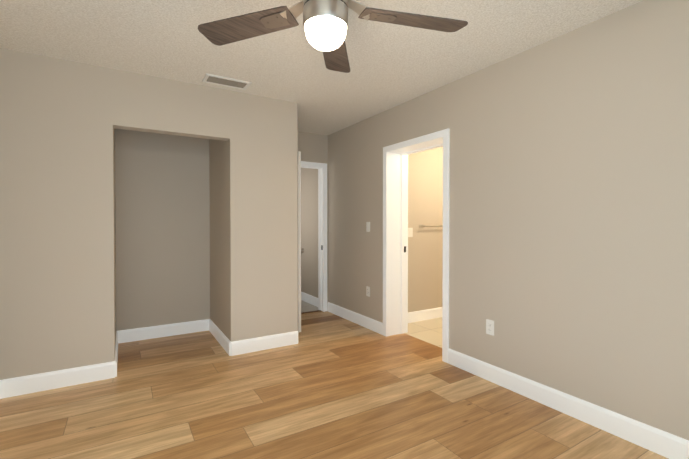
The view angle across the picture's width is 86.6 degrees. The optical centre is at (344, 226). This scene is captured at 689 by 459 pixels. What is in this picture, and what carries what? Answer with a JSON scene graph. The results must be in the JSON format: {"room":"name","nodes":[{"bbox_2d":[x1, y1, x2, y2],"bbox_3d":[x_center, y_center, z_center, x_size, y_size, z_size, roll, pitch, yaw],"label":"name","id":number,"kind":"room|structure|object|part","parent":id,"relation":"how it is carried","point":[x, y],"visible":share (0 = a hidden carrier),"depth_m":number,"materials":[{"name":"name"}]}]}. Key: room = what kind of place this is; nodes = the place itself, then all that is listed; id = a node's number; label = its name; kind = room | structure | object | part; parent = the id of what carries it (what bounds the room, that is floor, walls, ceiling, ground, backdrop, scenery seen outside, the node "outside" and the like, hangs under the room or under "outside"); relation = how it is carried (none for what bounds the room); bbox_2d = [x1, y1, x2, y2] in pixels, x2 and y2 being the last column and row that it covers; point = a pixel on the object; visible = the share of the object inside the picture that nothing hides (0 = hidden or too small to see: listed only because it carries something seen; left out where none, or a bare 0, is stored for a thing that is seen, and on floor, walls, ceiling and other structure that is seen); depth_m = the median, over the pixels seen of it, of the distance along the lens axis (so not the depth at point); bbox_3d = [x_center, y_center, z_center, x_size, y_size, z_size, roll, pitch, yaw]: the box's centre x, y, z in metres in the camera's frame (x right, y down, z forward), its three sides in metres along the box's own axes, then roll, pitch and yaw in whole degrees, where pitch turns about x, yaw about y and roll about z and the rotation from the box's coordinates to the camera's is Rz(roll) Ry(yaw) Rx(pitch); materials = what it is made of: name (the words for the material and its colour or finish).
{"room":"empty bedroom","nodes":[
{"label":"empty bedroom","id":0,"kind":"room"},
{"bbox_2d":[0,48,442,379],"bbox_3d":[-0.401,-0.073,4.373,5.350,2.600,1.050,0,1,-31],"label":"wall","id":1,"kind":"structure","parent":0,"point":[129,200],"depth_m":3.38,"materials":[{"name":"beige paint"}]},
{"bbox_2d":[0,361,114,398],"bbox_3d":[-2.119,1.131,2.724,0.690,0.128,0.015,0,1,-31],"label":"baseboard","id":2,"kind":"structure","parent":1,"relation":"attached to","point":[23,385],"depth_m":2.71,"materials":[{"name":"white wood"}]},
{"bbox_2d":[115,331,117,376],"bbox_3d":[-2.067,1.125,3.319,0.015,0.128,0.950,0,1,-31],"label":"baseboard","id":3,"kind":"structure","parent":1,"relation":"attached to","point":[116,354],"depth_m":3.17,"materials":[{"name":"white wood"}]},
{"bbox_2d":[118,319,208,343],"bbox_3d":[-1.927,1.118,3.951,0.910,0.128,0.015,0,1,-31],"label":"baseboard","id":4,"kind":"structure","parent":1,"relation":"attached to","point":[142,333],"depth_m":3.93,"materials":[{"name":"white wood"}]},
{"bbox_2d":[209,319,230,355],"bbox_3d":[-1.302,1.120,3.783,0.015,0.128,0.950,0,1,-31],"label":"baseboard","id":5,"kind":"structure","parent":1,"relation":"attached to","point":[222,339],"depth_m":3.68,"materials":[{"name":"white wood"}]},
{"bbox_2d":[231,331,297,355],"bbox_3d":[-0.759,1.122,3.547,0.670,0.128,0.015,0,1,-31],"label":"baseboard","id":6,"kind":"structure","parent":1,"relation":"attached to","point":[239,347],"depth_m":3.53,"materials":[{"name":"white wood"}]},
{"bbox_2d":[408,228,412,236],"bbox_3d":[0.810,0.066,4.487,0.070,0.115,0.011,0,1,-31],"label":"bathroom light switch","id":7,"kind":"object","parent":1,"relation":"attached to","point":[410,232],"visible":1,"depth_m":4.49,"materials":[{"name":"white plastic"}]},
{"bbox_2d":[408,307,441,322],"bbox_3d":[1.363,1.108,4.831,1.910,0.128,0.015,0,1,-31],"label":"baseboard","id":8,"kind":"structure","parent":1,"relation":"attached to","point":[422,315],"depth_m":4.61,"materials":[{"name":"white wood"}]},
{"bbox_2d":[419,224,442,227],"bbox_3d":[1.232,-0.011,4.706,0.662,0.052,0.072,0,1,-31],"label":"towel rail","id":9,"kind":"object","parent":1,"relation":"attached to","point":[420,225],"visible":0.54,"depth_m":4.57,"materials":[{"name":"silver metal"}]},
{"bbox_2d":[301,300,317,311],"bbox_3d":[-1.692,1.208,6.096,1.670,0.100,3.090,0,1,-31],"label":"floor","id":10,"kind":"structure","parent":0,"point":[306,307],"depth_m":5.30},
{"bbox_2d":[297,131,327,310],"bbox_3d":[-0.657,-0.079,4.902,0.920,2.600,0.120,0,1,-31],"label":"wall","id":11,"kind":"structure","parent":0,"point":[312,147],"depth_m":4.98,"materials":[{"name":"beige paint"}]},
{"bbox_2d":[298,151,303,332],"bbox_3d":[-0.696,0.164,4.367,0.171,2.003,0.759,0,1,-31],"label":"entry door","id":12,"kind":"structure","parent":11,"relation":"in","point":[300,250],"depth_m":4.04,"materials":[{"name":"white wood"}]},
{"bbox_2d":[301,310,320,313],"bbox_3d":[-0.657,1.168,4.915,0.760,0.007,0.060,0,1,-31],"label":"trim","id":13,"kind":"structure","parent":11,"relation":"attached to","point":[310,311],"depth_m":5.04,"materials":[{"name":"brown wood"}]},
{"bbox_2d":[301,161,326,311],"bbox_3d":[-0.664,0.148,4.900,0.901,2.047,0.156,0,1,-31],"label":"door frame","id":14,"kind":"structure","parent":11,"relation":"attached to","point":[322,234],"depth_m":5.06,"materials":[{"name":"white wood"}]},
{"bbox_2d":[0,0,642,134],"bbox_3d":[-0.134,-1.333,3.936,5.970,0.150,8.750,0,1,-31],"label":"ceiling","id":15,"kind":"structure","parent":0,"point":[392,65],"depth_m":2.49,"materials":[{"name":"white paint"}]},
{"bbox_2d":[202,73,251,89],"bbox_3d":[-1.010,-1.244,3.144,0.375,0.011,0.185,0,1,-31],"label":"ceiling vent","id":16,"kind":"object","parent":15,"relation":"in","point":[206,76],"visible":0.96,"depth_m":3.11,"materials":[{"name":"white metal"}]},
{"bbox_2d":[207,76,246,87],"bbox_3d":[-1.010,-1.245,3.144,0.315,0.008,0.125,0,1,-31],"label":"louvres","id":17,"kind":"object","parent":16,"relation":"attached to","point":[226,82],"visible":0.94,"depth_m":3.14,"materials":[{"name":"beige metal"}]},
{"bbox_2d":[198,0,467,72],"bbox_3d":[-0.056,-1.006,1.555,1.293,0.450,1.240,0,1,-31],"label":"fan","id":18,"kind":"object","parent":15,"relation":"hanging from","point":[325,24],"visible":1,"depth_m":1.67,"materials":[{"name":"brown wood"}]},
{"bbox_3d":[-0.466,-0.957,1.747,0.393,0.035,0.465,0,1,-31],"label":"blade","id":19,"kind":"part","parent":18,"relation":"part of","materials":[{"name":"brown wood"}]},
{"bbox_3d":[-0.317,-0.951,1.689,0.126,0.020,0.137,0,1,-31],"label":"plate","id":20,"kind":"part","parent":18,"relation":"part of","materials":[{"name":"brown metal"}]},
{"bbox_3d":[-0.052,-0.960,2.006,0.382,0.035,0.472,0,1,-31],"label":"blade","id":21,"kind":"part","parent":18,"relation":"part of","materials":[{"name":"brown wood"}]},
{"bbox_3d":[0.167,-0.950,1.661,0.136,0.020,0.103,0,1,-31],"label":"plate","id":22,"kind":"part","parent":18,"relation":"part of","materials":[{"name":"brown metal"}]},
{"bbox_3d":[0.322,-0.957,1.690,0.508,0.035,0.264,0,1,-31],"label":"blade","id":23,"kind":"part","parent":18,"relation":"part of","materials":[{"name":"brown wood"}]},
{"bbox_2d":[0,311,667,458],"bbox_3d":[-0.228,1.253,2.043,3.620,0.100,5.360,0,1,-31],"label":"floor","id":24,"kind":"structure","parent":0,"point":[329,385],"depth_m":2.39,"materials":[{"name":"brown wood"}]},
{"bbox_2d":[405,317,441,347],"bbox_3d":[1.877,1.231,4.041,2.050,0.100,2.300,0,1,-31],"label":"floor","id":25,"kind":"structure","parent":0,"point":[429,331],"depth_m":4.17,"materials":[{"name":"beige tile"}]},
{"bbox_2d":[301,0,688,439],"bbox_3d":[0.414,-0.072,4.281,0.270,2.600,8.150,0,1,-31],"label":"wall","id":26,"kind":"structure","parent":0,"point":[569,215],"depth_m":2.36,"materials":[{"name":"beige paint"}]},
{"bbox_2d":[301,292,317,306],"bbox_3d":[-1.059,1.090,6.454,0.015,0.128,2.930,0,1,-31],"label":"baseboard","id":27,"kind":"structure","parent":26,"relation":"attached to","point":[308,298],"depth_m":5.57,"materials":[{"name":"white wood"}]},
{"bbox_2d":[328,302,382,334],"bbox_3d":[0.098,1.111,4.541,0.015,0.128,1.265,0,1,-31],"label":"baseboard","id":28,"kind":"structure","parent":26,"relation":"attached to","point":[363,321],"depth_m":4.43,"materials":[{"name":"white wood"}]},
{"bbox_2d":[366,286,369,296],"bbox_3d":[0.275,0.749,4.253,0.007,0.115,0.070,0,1,-31],"label":"electrical outlet","id":29,"kind":"object","parent":26,"relation":"attached to","point":[368,291],"visible":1,"depth_m":4.25,"materials":[{"name":"white plastic"}]},
{"bbox_2d":[383,128,449,362],"bbox_3d":[0.789,0.162,3.664,0.306,2.047,0.934,0,1,-31],"label":"door frame","id":30,"kind":"structure","parent":26,"relation":"attached to","point":[395,238],"depth_m":3.96,"materials":[{"name":"white wood"}]},
{"bbox_2d":[486,319,493,335],"bbox_3d":[1.130,0.779,2.840,0.007,0.115,0.070,0,1,-31],"label":"electrical outlet","id":31,"kind":"object","parent":26,"relation":"attached to","point":[489,327],"visible":1,"depth_m":2.83,"materials":[{"name":"white plastic"}]},
{"bbox_2d":[448,348,688,458],"bbox_3d":[1.655,1.140,1.968,0.015,0.128,2.883,0,1,-31],"label":"baseboard","id":32,"kind":"structure","parent":26,"relation":"attached to","point":[657,441],"depth_m":2.26,"materials":[{"name":"white wood"}]}
]}

